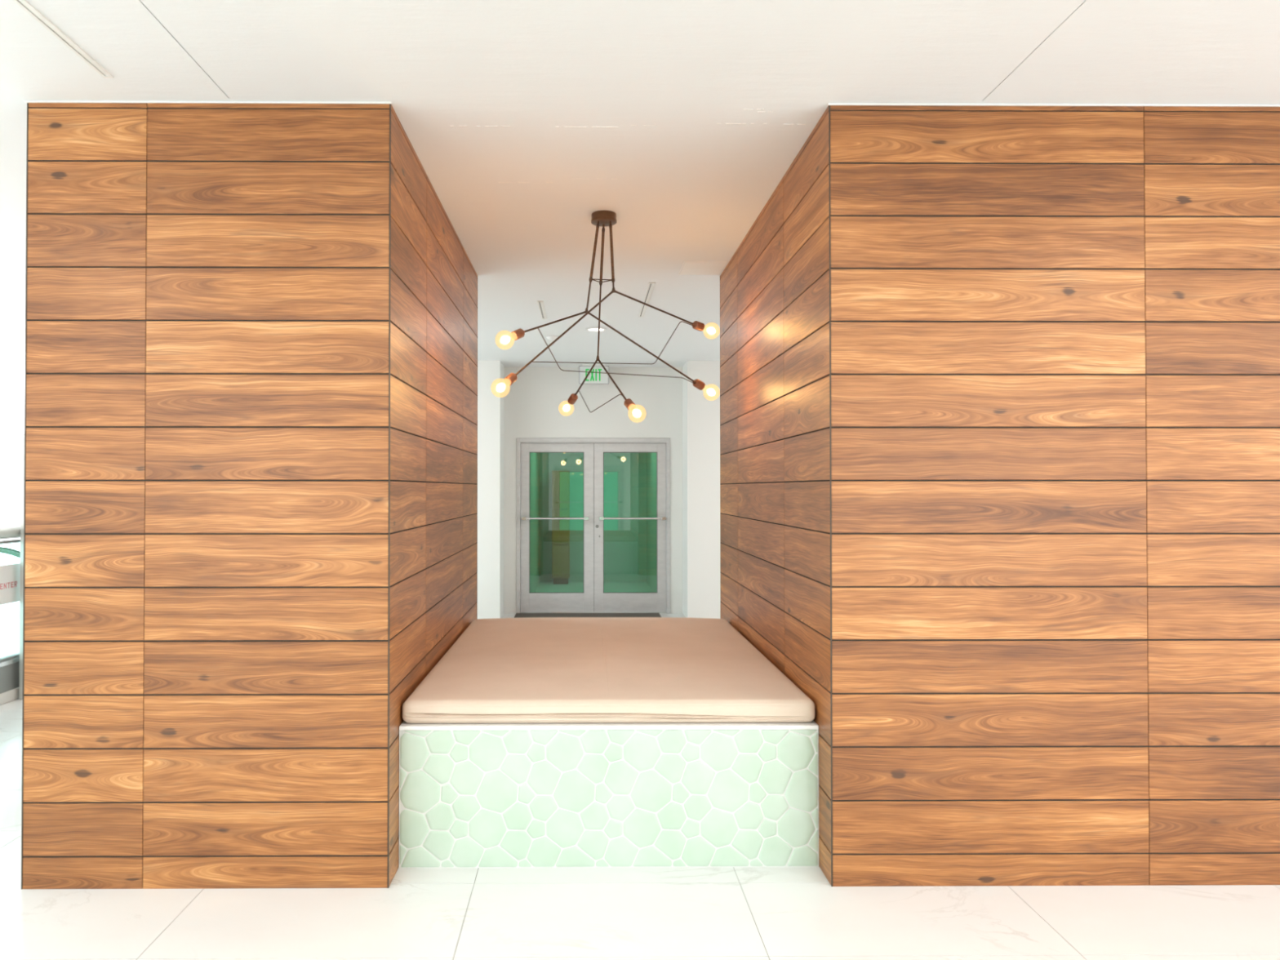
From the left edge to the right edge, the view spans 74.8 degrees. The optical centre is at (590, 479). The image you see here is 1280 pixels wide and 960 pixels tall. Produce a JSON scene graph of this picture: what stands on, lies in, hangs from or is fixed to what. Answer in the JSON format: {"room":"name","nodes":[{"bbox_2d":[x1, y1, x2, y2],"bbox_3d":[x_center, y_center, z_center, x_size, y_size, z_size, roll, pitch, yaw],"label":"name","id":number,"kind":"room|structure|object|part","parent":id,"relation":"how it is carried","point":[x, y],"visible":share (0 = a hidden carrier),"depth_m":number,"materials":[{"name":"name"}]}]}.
{"room":"building lobby","nodes":[
{"label":"building lobby","id":0,"kind":"room"},
{"bbox_2d":[21,102,477,888],"bbox_3d":[-1.472,0.069,4.494,1.391,3.000,2.610,0,-1,0],"label":"wall","id":1,"kind":"structure","parent":0,"point":[251,495],"depth_m":3.19,"materials":[{"name":"brown wood"}]},
{"bbox_2d":[23,100,391,103],"bbox_3d":[-1.464,-1.442,3.200,1.401,0.005,0.012,0,-1,0],"label":"trim","id":2,"kind":"structure","parent":1,"relation":"attached to","point":[25,101],"depth_m":3.20,"materials":[{"name":"white paint"}]},
{"bbox_2d":[477,360,719,618],"bbox_3d":[1.030,0.131,10.042,10.400,3.000,0.730,0,-1,0],"label":"wall","id":3,"kind":"structure","parent":0,"point":[672,408],"depth_m":10.05,"materials":[{"name":"white paint"}]},
{"bbox_2d":[516,437,670,613],"bbox_3d":[0.035,0.566,10.185,1.868,2.133,0.160,0,-1,0],"label":"door","id":4,"kind":"structure","parent":3,"relation":"in","point":[593,514],"depth_m":10.21,"materials":[{"name":"glass"}]},
{"bbox_3d":[-0.415,0.529,10.215,0.668,1.721,0.006,0,-1,0],"label":"glass pane","id":5,"kind":"part","parent":4,"relation":"part of","materials":[{"name":"green glass"}]},
{"bbox_3d":[0.484,0.529,10.221,0.662,1.721,0.006,0,-1,0],"label":"glass pane","id":6,"kind":"part","parent":4,"relation":"part of","materials":[{"name":"green glass"}]},
{"bbox_2d":[0,0,1279,367],"bbox_3d":[-0.629,-1.463,4.162,13.800,0.063,12.500,0,-1,0],"label":"ceiling","id":7,"kind":"structure","parent":0,"point":[526,120],"depth_m":3.04,"materials":[{"name":"white paint"}]},
{"bbox_2d":[13,0,113,78],"bbox_3d":[-1.727,-1.455,2.099,0.036,0.007,1.814,0,-1,0],"label":"ceiling vent","id":8,"kind":"object","parent":7,"relation":"in","point":[25,5],"visible":1,"depth_m":2.74,"materials":[{"name":"white metal"}]},
{"bbox_2d":[537,301,546,319],"bbox_3d":[-0.400,-1.401,6.938,0.046,0.007,0.674,0,-1,0],"label":"ceiling vent","id":9,"kind":"object","parent":7,"relation":"in","point":[540,304],"visible":1,"depth_m":6.91,"materials":[{"name":"white metal"}]},
{"bbox_3d":[-0.397,-1.402,6.939,0.015,0.004,0.650,0,-1,0],"label":"blade","id":10,"kind":"part","parent":9,"relation":"part of","materials":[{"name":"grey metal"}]},
{"bbox_2d":[546,335,558,341],"bbox_3d":[-0.367,-1.373,8.163,0.144,0.035,0.144,0,-1,0],"label":"smoke detector","id":11,"kind":"object","parent":7,"relation":"attached to","point":[552,338],"visible":0.77,"depth_m":8.12,"materials":[{"name":"white plastic"}]},
{"bbox_2d":[578,364,608,384],"bbox_3d":[0.040,-1.251,9.970,0.357,0.238,0.040,0,-1,0],"label":"exit sign","id":12,"kind":"object","parent":7,"relation":"hanging from","point":[593,378],"visible":0.93,"depth_m":9.96,"materials":[{"name":"white plastic"}]},
{"bbox_2d":[585,327,606,332],"bbox_3d":[0.050,-1.388,7.756,0.196,0.011,0.196,0,-1,0],"label":"recessed light","id":13,"kind":"object","parent":7,"relation":"in","point":[588,329],"visible":0.94,"depth_m":7.76,"materials":[{"name":"white plastic"}]},
{"bbox_2d":[496,210,715,417],"bbox_3d":[0.085,-0.862,4.475,0.998,1.138,1.099,0,-1,22],"label":"chandelier","id":14,"kind":"object","parent":7,"relation":"hanging from","point":[602,219],"visible":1,"depth_m":4.47,"materials":[{"name":"brown metal"}]},
{"bbox_2d":[496,373,517,392],"bbox_3d":[-0.432,-0.470,4.165,0.125,0.132,0.140,0,-1,0],"label":"bulb","id":15,"kind":"object","parent":14,"relation":"attached to","point":[510,379],"depth_m":4.18,"materials":[{"name":"orange"}]},
{"bbox_2d":[499,328,524,344],"bbox_3d":[-0.403,-0.701,4.168,0.142,0.118,0.140,0,-1,0],"label":"bulb","id":16,"kind":"object","parent":14,"relation":"attached to","point":[519,333],"depth_m":4.18,"materials":[{"name":"orange"}]},
{"bbox_3d":[-0.183,-0.819,4.344,0.403,0.165,0.014,0,-1,-35],"label":"arm","id":17,"kind":"part","parent":14,"relation":"part of","materials":[{"name":"brown metal"}]},
{"bbox_3d":[-0.132,-0.760,4.329,0.516,0.489,0.211,0,-1,0],"label":"arm","id":18,"kind":"part","parent":14,"relation":"part of","materials":[{"name":"brown metal"}]},
{"bbox_2d":[562,393,577,412],"bbox_3d":[-0.136,-0.449,5.061,0.119,0.127,0.181,0,-1,0],"label":"bulb","id":19,"kind":"object","parent":14,"relation":"attached to","point":[573,397],"depth_m":5.01,"materials":[{"name":"orange"}]},
{"bbox_3d":[-0.026,-0.586,4.837,0.014,0.186,0.334,0,-1,-24],"label":"arm","id":20,"kind":"part","parent":14,"relation":"part of","materials":[{"name":"brown metal"}]},
{"bbox_3d":[-0.010,-0.980,4.461,0.031,0.175,0.009,0,-1,0],"label":"drop rod","id":21,"kind":"part","parent":14,"relation":"part of","materials":[{"name":"brown metal"}]},
{"bbox_3d":[0.048,-0.880,4.651,0.009,0.412,0.090,0,-1,-11],"label":"drop rod","id":22,"kind":"part","parent":14,"relation":"part of","materials":[{"name":"brown metal"}]},
{"bbox_3d":[0.118,-0.545,4.573,0.014,0.273,0.284,0,-1,-34],"label":"arm","id":23,"kind":"part","parent":14,"relation":"part of","materials":[{"name":"brown metal"}]},
{"bbox_2d":[623,398,641,417],"bbox_3d":[0.233,-0.361,4.394,0.113,0.134,0.151,0,-1,0],"label":"bulb","id":24,"kind":"object","parent":14,"relation":"attached to","point":[628,403],"depth_m":4.41,"materials":[{"name":"orange"}]},
{"bbox_3d":[0.281,-0.720,4.576,0.655,0.356,0.014,0,-1,-21],"label":"arm","id":25,"kind":"part","parent":14,"relation":"part of","materials":[{"name":"brown metal"}]},
{"bbox_3d":[0.350,-0.934,4.564,0.532,0.139,0.014,0,-1,-30],"label":"arm","id":26,"kind":"part","parent":14,"relation":"part of","materials":[{"name":"brown metal"}]},
{"bbox_2d":[691,320,715,334],"bbox_3d":[0.652,-0.847,4.751,0.172,0.095,0.141,0,-1,0],"label":"socket","id":27,"kind":"object","parent":14,"relation":"attached to","point":[696,325],"depth_m":4.70,"materials":[{"name":"orange metal"}]},
{"bbox_2d":[693,378,715,395],"bbox_3d":[0.654,-0.505,4.747,0.167,0.115,0.142,0,-1,0],"label":"socket","id":28,"kind":"object","parent":14,"relation":"attached to","point":[698,384],"depth_m":4.70,"materials":[{"name":"orange metal"}]},
{"bbox_2d":[638,282,655,317],"bbox_3d":[0.439,-1.405,6.604,0.046,0.007,1.194,0,-1,0],"label":"ceiling vent","id":29,"kind":"object","parent":7,"relation":"in","point":[651,286],"visible":1,"depth_m":6.49,"materials":[{"name":"white metal"}]},
{"bbox_2d":[0,611,1279,959],"bbox_3d":[-0.629,1.640,4.128,13.800,0.150,12.500,0,-1,0],"label":"floor","id":30,"kind":"structure","parent":0,"point":[676,913],"depth_m":2.98,"materials":[{"name":"white tile"}]},
{"bbox_2d":[0,525,20,705],"bbox_3d":[-4.155,0.939,3.761,0.102,1.245,11.600,0,-1,0],"label":"balcony railing","id":31,"kind":"object","parent":30,"relation":"on","point":[9,664],"visible":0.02,"depth_m":5.96,"materials":[{"name":"silver metal"}]},
{"bbox_2d":[0,563,20,604],"bbox_3d":[-4.154,0.747,5.896,0.002,0.275,0.385,0,-1,0],"label":"paper notice","id":32,"kind":"object","parent":31,"relation":"attached to","point":[9,574],"visible":0.98,"depth_m":5.98,"materials":[{"name":"white paper"}]},
{"bbox_3d":[-4.146,0.358,3.767,0.084,0.084,11.600,0,-1,0],"label":"rail","id":33,"kind":"part","parent":31,"relation":"part of","materials":[{"name":"silver metal"}]},
{"bbox_2d":[0,546,20,558],"bbox_3d":[-5.498,1.083,6.874,1.448,1.025,1.397,0,-1,31],"label":"potted palm","id":34,"kind":"object","parent":30,"relation":"on","point":[5,550],"visible":0.27,"depth_m":7.03,"materials":[{"name":"green plant"}]},
{"bbox_2d":[18,433,24,699],"bbox_3d":[-4.094,0.629,6.075,0.042,1.915,0.100,0,-1,0],"label":"metal post","id":35,"kind":"object","parent":30,"relation":"on","point":[22,467],"visible":0.24,"depth_m":6.03,"materials":[{"name":"grey metal"}]},
{"bbox_2d":[514,613,661,617],"bbox_3d":[-0.035,1.624,9.953,1.730,0.012,0.340,0,-1,0],"label":"doormat","id":36,"kind":"object","parent":30,"relation":"on","point":[517,615],"visible":0.68,"depth_m":9.95,"materials":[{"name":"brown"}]},
{"bbox_2d":[399,720,818,868],"bbox_3d":[0.067,1.285,4.449,1.684,0.568,2.204,0,-1,0],"label":"bench","id":37,"kind":"object","parent":30,"relation":"on","point":[620,794],"visible":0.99,"depth_m":3.35,"materials":[{"name":"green tile"}]},
{"bbox_2d":[402,617,814,723],"bbox_3d":[0.067,0.936,4.421,1.672,0.128,2.139,0,-1,0],"label":"mattress","id":38,"kind":"object","parent":37,"relation":"on","point":[529,669],"visible":1,"depth_m":3.73,"materials":[{"name":"beige fabric"}]},
{"bbox_2d":[720,105,1279,886],"bbox_3d":[2.389,0.069,4.521,2.958,3.000,2.610,0,-1,0],"label":"wall","id":39,"kind":"structure","parent":0,"point":[999,386],"depth_m":3.21,"materials":[{"name":"brown wood"}]},
{"bbox_2d":[827,102,1279,106],"bbox_3d":[2.398,-1.442,3.227,2.970,0.005,0.012,0,-1,0],"label":"trim","id":40,"kind":"structure","parent":39,"relation":"attached to","point":[828,104],"depth_m":3.22,"materials":[{"name":"white paint"}]},
{"label":"outside","id":41,"kind":"structure","parent":0,"visible":0},
{"bbox_2d":[0,600,19,611],"bbox_3d":[0.000,5.619,-0.063,120.000,0.200,120.000,0,-1,0],"label":"ground","id":42,"kind":"structure","parent":41,"point":[12,606],"depth_m":38.94,"materials":[{"name":"white"}]}
]}

